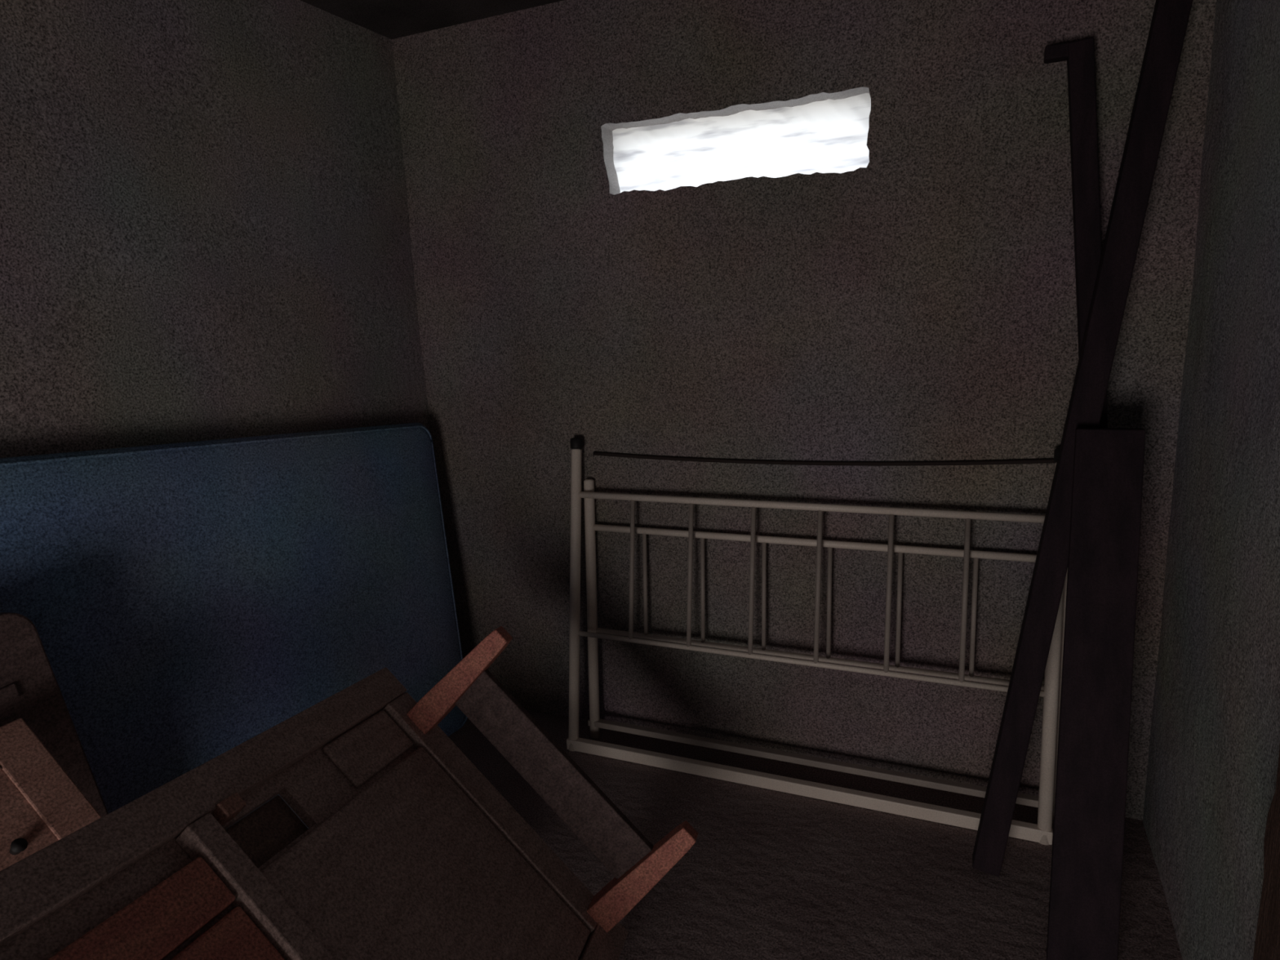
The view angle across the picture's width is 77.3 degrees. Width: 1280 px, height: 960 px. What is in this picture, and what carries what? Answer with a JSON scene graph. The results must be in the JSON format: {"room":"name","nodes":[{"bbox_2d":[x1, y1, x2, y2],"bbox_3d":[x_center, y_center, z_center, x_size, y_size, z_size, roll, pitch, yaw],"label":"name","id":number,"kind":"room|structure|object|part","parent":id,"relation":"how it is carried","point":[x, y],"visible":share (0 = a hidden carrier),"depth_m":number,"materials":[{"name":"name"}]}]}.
{"room":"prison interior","nodes":[
{"label":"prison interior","id":0,"kind":"room"},
{"bbox_2d":[0,0,430,457],"bbox_3d":[-1.712,0.081,1.265,0.200,2.490,4.470,2,13,23],"label":"wall","id":1,"kind":"structure","parent":0,"point":[205,235],"depth_m":2.15,"materials":[{"name":"paint"}]},
{"bbox_2d":[300,0,563,39],"bbox_3d":[-0.570,-1.135,0.485,2.820,0.100,4.470,2,13,23],"label":"ceiling","id":2,"kind":"structure","parent":0,"point":[389,19],"depth_m":2.56,"materials":[{"name":"grey paint"}]},
{"bbox_2d":[391,0,1216,820],"bbox_3d":[0.338,-0.295,2.654,2.820,2.490,0.200,2,13,23],"label":"wall","id":3,"kind":"structure","parent":0,"point":[917,303],"depth_m":2.49,"materials":[{"name":"paint"}]},
{"bbox_2d":[612,93,871,193],"bbox_3d":[0.292,-1.030,2.489,0.930,0.311,0.020,2,13,23],"label":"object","id":4,"kind":"structure","parent":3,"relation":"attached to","point":[828,135],"depth_m":2.47,"materials":[{"name":"white"}]},
{"bbox_2d":[593,451,1056,466],"bbox_3d":[0.526,-0.068,2.502,1.501,0.047,0.013,2,13,23],"label":"cord","id":5,"kind":"object","parent":3,"relation":"attached to","point":[595,453],"visible":0.96,"depth_m":2.46,"materials":[{"name":"black"}]},
{"bbox_2d":[448,710,1182,959],"bbox_3d":[-0.454,1.410,1.003,2.820,0.120,4.470,2,13,23],"label":"floor","id":6,"kind":"structure","parent":0,"point":[767,874],"depth_m":2.18,"materials":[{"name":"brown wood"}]},
{"bbox_2d":[0,717,101,871],"bbox_3d":[-0.819,0.892,1.212,0.792,0.839,0.420,2,12,20],"label":"drawer","id":7,"kind":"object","parent":6,"relation":"on","point":[41,805],"depth_m":1.39,"materials":[{"name":"brown wood"}]},
{"bbox_3d":[-1.021,0.603,1.311,0.019,0.024,0.024,-45,-5,23],"label":"knob","id":8,"kind":"part","parent":7,"relation":"part of","materials":[{"name":"black plastic"}]},
{"bbox_3d":[-0.819,0.892,1.212,0.018,0.986,0.280,-45,-5,23],"label":"panel","id":9,"kind":"part","parent":7,"relation":"part of","materials":[{"name":"brown wood"}]},
{"bbox_2d":[0,612,108,817],"bbox_3d":[-1.222,0.816,1.398,0.125,1.069,0.712,2,13,23],"label":"chair","id":10,"kind":"object","parent":6,"relation":"on","point":[30,691],"visible":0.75,"depth_m":1.54,"materials":[{"name":"brown wood"}]},
{"bbox_3d":[-1.264,0.465,1.294,0.010,0.030,0.480,-3,16,24],"label":"moulding","id":11,"kind":"part","parent":10,"relation":"part of","materials":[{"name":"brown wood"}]},
{"bbox_2d":[0,422,467,828],"bbox_3d":[-1.115,0.471,2.136,0.203,1.286,1.996,2,13,23],"label":"mattress","id":12,"kind":"object","parent":6,"relation":"on","point":[184,602],"visible":0.77,"depth_m":2.10,"materials":[{"name":"blue fabric"}]},
{"bbox_2d":[0,626,697,959],"bbox_3d":[-0.465,0.826,1.462,0.844,0.831,1.188,2,12,21],"label":"table","id":13,"kind":"object","parent":6,"relation":"on","point":[407,851],"visible":1,"depth_m":1.57,"materials":[{"name":"brown wood"}]},
{"bbox_3d":[-0.720,0.656,1.145,0.091,0.029,0.303,45,10,7],"label":"panel","id":14,"kind":"part","parent":13,"relation":"part of","materials":[{"name":"brown wood"}]},
{"bbox_3d":[-0.749,0.542,1.482,0.082,0.031,1.150,45,10,7],"label":"rail","id":15,"kind":"part","parent":13,"relation":"part of","materials":[{"name":"brown wood"}]},
{"bbox_3d":[-0.484,0.893,1.106,0.564,0.025,0.303,45,10,7],"label":"panel","id":16,"kind":"part","parent":13,"relation":"part of","materials":[{"name":"brown wood"}]},
{"bbox_3d":[-0.493,0.829,1.293,0.719,0.037,0.052,45,10,7],"label":"cross rail","id":17,"kind":"part","parent":13,"relation":"part of","materials":[{"name":"brown wood"}]},
{"bbox_3d":[-0.696,0.653,1.460,0.093,0.008,0.200,45,10,7],"label":"panel","id":18,"kind":"part","parent":13,"relation":"part of","materials":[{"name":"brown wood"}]},
{"bbox_3d":[-0.611,0.604,1.815,0.114,0.013,0.243,45,10,7],"label":"panel","id":19,"kind":"part","parent":13,"relation":"part of","materials":[{"name":"brown wood"}]},
{"bbox_3d":[-0.387,0.863,1.604,0.585,0.023,0.586,45,10,7],"label":"panel","id":20,"kind":"part","parent":13,"relation":"part of","materials":[{"name":"brown wood"}]},
{"bbox_3d":[-0.443,0.492,1.966,0.068,0.338,0.068,45,10,7],"label":"leg","id":21,"kind":"part","parent":13,"relation":"part of","materials":[{"name":"brown wood"}]},
{"bbox_3d":[-0.358,0.802,1.951,0.719,0.027,0.095,45,10,7],"label":"rail","id":22,"kind":"part","parent":13,"relation":"part of","materials":[{"name":"brown wood"}]},
{"bbox_3d":[-0.183,1.106,1.388,0.080,0.029,1.150,45,10,7],"label":"rail","id":23,"kind":"part","parent":13,"relation":"part of","materials":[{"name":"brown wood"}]},
{"bbox_3d":[0.005,0.936,1.892,0.068,0.338,0.068,45,10,7],"label":"leg","id":24,"kind":"part","parent":13,"relation":"part of","materials":[{"name":"brown wood"}]},
{"bbox_2d":[566,437,1064,844],"bbox_3d":[0.460,0.437,2.522,1.547,1.103,0.203,2,13,23],"label":"headboard","id":25,"kind":"object","parent":6,"relation":"on","point":[1042,833],"visible":0.86,"depth_m":2.48,"materials":[{"name":"beige metal"}]},
{"bbox_3d":[-0.230,0.426,2.822,0.037,1.067,0.194,2,13,23],"label":"post","id":26,"kind":"part","parent":25,"relation":"part of","materials":[{"name":"grey metal"}]},
{"bbox_3d":[0.451,0.969,2.553,1.543,0.040,0.029,2,13,23],"label":"rail","id":27,"kind":"part","parent":25,"relation":"part of","materials":[{"name":"white metal"}]},
{"bbox_3d":[0.465,0.080,2.498,1.503,0.023,0.022,2,13,23],"label":"rail","id":28,"kind":"part","parent":25,"relation":"part of","materials":[{"name":"grey metal"}]},
{"bbox_3d":[0.458,0.569,2.530,1.503,0.017,0.017,2,13,23],"label":"rail","id":29,"kind":"part","parent":25,"relation":"part of","materials":[{"name":"white metal"}]},
{"bbox_3d":[1.148,0.485,2.223,0.037,1.067,0.194,2,13,23],"label":"post","id":30,"kind":"part","parent":25,"relation":"part of","materials":[{"name":"grey metal"}]},
{"bbox_2d":[583,479,1067,824],"bbox_3d":[0.519,0.500,2.574,1.550,0.952,0.105,2,13,23],"label":"footboard","id":31,"kind":"object","parent":6,"relation":"on","point":[595,723],"visible":0.74,"depth_m":2.60,"materials":[{"name":"beige metal"}]},
{"bbox_3d":[-0.172,0.470,2.874,0.037,0.952,0.105,2,13,23],"label":"post","id":32,"kind":"part","parent":31,"relation":"part of","materials":[{"name":"grey metal"}]},
{"bbox_3d":[0.515,0.196,2.533,1.510,0.023,0.022,2,13,23],"label":"rail","id":33,"kind":"part","parent":31,"relation":"part of","materials":[{"name":"grey metal"}]},
{"bbox_3d":[0.521,0.569,2.583,1.510,0.017,0.017,2,13,23],"label":"rail","id":34,"kind":"part","parent":31,"relation":"part of","materials":[{"name":"white metal"}]},
{"bbox_3d":[0.525,0.917,2.628,1.550,0.022,0.029,2,13,23],"label":"rail","id":35,"kind":"part","parent":31,"relation":"part of","materials":[{"name":"metal"}]},
{"bbox_3d":[1.211,0.529,2.273,0.037,0.952,0.105,2,13,23],"label":"post","id":36,"kind":"part","parent":31,"relation":"part of","materials":[{"name":"white metal"}]},
{"bbox_2d":[1044,37,1107,427],"bbox_3d":[1.185,-0.033,2.117,0.091,2.122,0.338,-11,14,-36],"label":"wooden plank","id":37,"kind":"object","parent":6,"relation":"on","point":[1079,55],"visible":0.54,"depth_m":1.99,"materials":[{"name":"brown wood"}]},
{"bbox_2d":[972,0,1192,876],"bbox_3d":[1.105,-0.174,1.986,0.572,2.446,0.093,-6,12,-18],"label":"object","id":38,"kind":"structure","parent":6,"relation":"on","point":[1170,19],"depth_m":1.96,"materials":[{"name":"brown wood"}]},
{"bbox_2d":[1046,427,1145,959],"bbox_3d":[1.064,0.496,1.866,0.144,1.190,0.396,3,13,27],"label":"plank","id":39,"kind":"object","parent":6,"relation":"on","point":[1091,797],"visible":1,"depth_m":1.86,"materials":[{"name":"brown wood"}]},
{"bbox_2d":[1142,0,1279,959],"bbox_3d":[0.689,0.184,0.221,0.200,2.490,4.470,2,13,23],"label":"wall","id":40,"kind":"structure","parent":0,"point":[1215,739],"depth_m":1.67,"materials":[{"name":"grey paint"}]},
{"bbox_2d":[1253,746,1279,959],"bbox_3d":[0.953,0.191,1.106,0.040,2.100,0.163,2,13,23],"label":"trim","id":41,"kind":"structure","parent":40,"relation":"attached to","point":[1267,943],"depth_m":1.22,"materials":[{"name":"brown wood"}]}
]}

